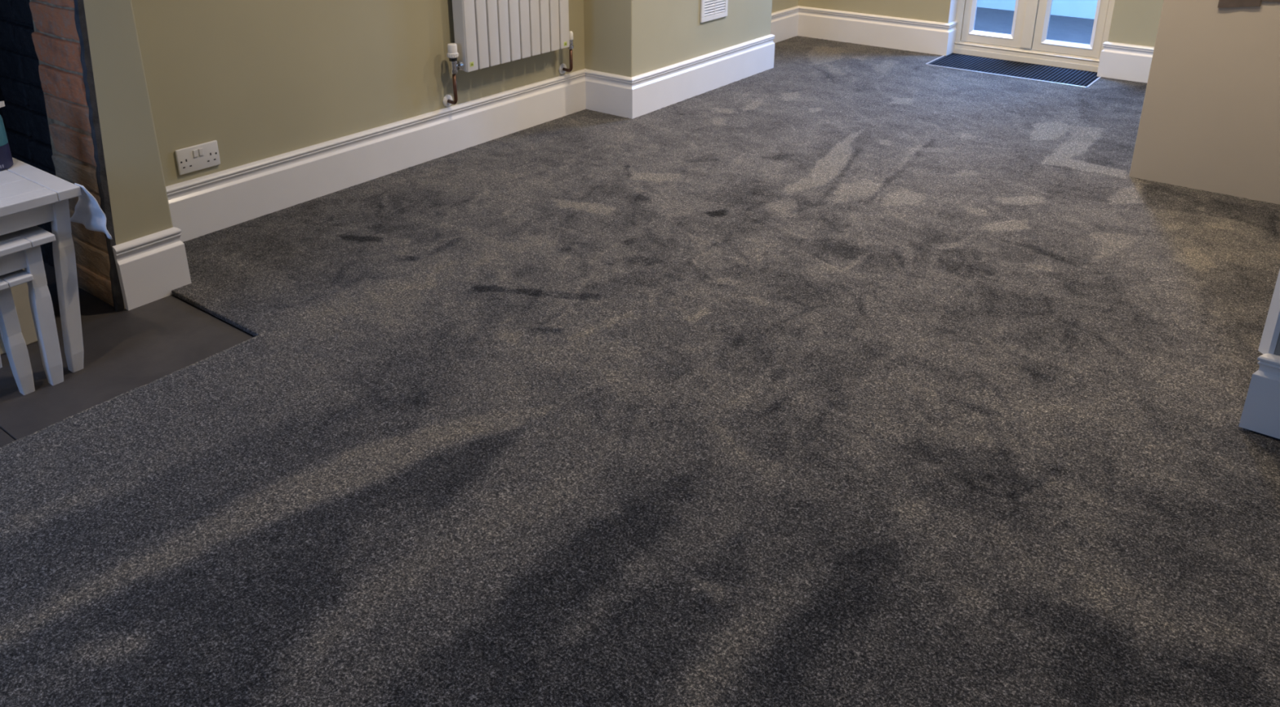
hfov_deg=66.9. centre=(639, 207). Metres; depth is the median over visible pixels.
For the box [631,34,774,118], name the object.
baseboard
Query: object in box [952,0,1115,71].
french door
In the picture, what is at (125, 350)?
hearth
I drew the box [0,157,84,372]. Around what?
table
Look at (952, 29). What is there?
baseboard
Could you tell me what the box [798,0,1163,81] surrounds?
wall
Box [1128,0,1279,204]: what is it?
wall partition
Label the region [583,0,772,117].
wall
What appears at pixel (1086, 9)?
wall
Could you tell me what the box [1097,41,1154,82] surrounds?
baseboard
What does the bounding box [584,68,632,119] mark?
baseboard
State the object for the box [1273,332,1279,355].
wall
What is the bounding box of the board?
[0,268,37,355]
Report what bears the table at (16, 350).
on the hearth
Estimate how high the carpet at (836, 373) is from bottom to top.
0.016 m
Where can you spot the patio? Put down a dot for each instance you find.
(1061, 28)
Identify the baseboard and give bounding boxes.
[111,226,191,310]
[165,68,586,242]
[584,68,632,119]
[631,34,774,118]
[770,5,799,42]
[797,5,949,55]
[946,20,957,55]
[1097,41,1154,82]
[1238,353,1279,439]
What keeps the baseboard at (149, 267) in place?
attached to the wall at (140, 204)
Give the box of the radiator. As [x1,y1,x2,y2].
[442,0,573,106]
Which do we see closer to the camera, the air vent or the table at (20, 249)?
the table at (20, 249)
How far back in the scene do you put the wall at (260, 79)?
3.47 m
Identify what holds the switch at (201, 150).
attached to the wall socket
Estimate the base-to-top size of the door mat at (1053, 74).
0.033 m
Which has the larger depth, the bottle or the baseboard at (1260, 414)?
the bottle
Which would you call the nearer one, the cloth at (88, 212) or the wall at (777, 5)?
the cloth at (88, 212)
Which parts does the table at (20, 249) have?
leg, leg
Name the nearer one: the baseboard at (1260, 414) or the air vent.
the baseboard at (1260, 414)
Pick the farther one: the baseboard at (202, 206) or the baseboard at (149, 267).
the baseboard at (202, 206)
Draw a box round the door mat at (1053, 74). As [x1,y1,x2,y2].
[924,53,1102,87]
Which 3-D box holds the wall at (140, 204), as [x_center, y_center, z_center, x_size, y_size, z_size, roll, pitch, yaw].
[-2.316,-0.637,1.898,0.696,2.430,2.223,15,26,34]
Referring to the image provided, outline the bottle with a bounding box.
[0,101,13,170]
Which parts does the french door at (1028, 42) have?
door, door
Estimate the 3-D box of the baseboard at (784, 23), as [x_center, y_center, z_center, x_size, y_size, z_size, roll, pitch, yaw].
[0.777,-1.121,6.176,0.020,0.197,0.973,15,26,34]
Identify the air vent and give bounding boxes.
[700,0,728,22]
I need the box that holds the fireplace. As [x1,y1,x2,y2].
[0,0,124,311]
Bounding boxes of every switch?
[192,149,198,157]
[198,147,204,155]
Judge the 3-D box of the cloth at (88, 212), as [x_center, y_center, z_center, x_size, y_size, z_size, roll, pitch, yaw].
[-1.392,-0.001,2.432,0.148,0.148,0.042,15,26,34]
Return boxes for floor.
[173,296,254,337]
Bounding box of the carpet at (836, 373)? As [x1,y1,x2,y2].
[0,35,1279,706]
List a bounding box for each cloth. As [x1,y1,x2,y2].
[70,182,112,239]
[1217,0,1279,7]
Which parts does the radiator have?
panel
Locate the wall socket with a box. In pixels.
[174,140,220,174]
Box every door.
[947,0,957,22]
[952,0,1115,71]
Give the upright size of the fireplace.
1.633 m
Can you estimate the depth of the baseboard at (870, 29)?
6.21 m
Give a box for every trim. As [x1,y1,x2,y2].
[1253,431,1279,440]
[1257,269,1279,354]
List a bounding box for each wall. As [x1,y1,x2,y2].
[83,0,174,308]
[131,0,584,240]
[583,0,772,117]
[771,0,798,39]
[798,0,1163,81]
[977,0,1097,18]
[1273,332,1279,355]
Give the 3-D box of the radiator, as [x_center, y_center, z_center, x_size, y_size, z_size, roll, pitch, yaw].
[-0.552,-1.008,4.141,0.101,1.050,0.797,15,26,34]
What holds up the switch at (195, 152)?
attached to the wall socket
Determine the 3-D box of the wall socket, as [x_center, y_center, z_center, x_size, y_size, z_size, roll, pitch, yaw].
[-1.472,-0.166,3.231,0.012,0.086,0.146,15,26,34]
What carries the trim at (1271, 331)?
attached to the wall at (1277, 351)
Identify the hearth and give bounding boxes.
[0,262,253,446]
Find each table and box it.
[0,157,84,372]
[0,225,63,385]
[0,269,35,395]
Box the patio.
[973,6,1094,44]
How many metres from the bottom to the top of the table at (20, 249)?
0.390 m

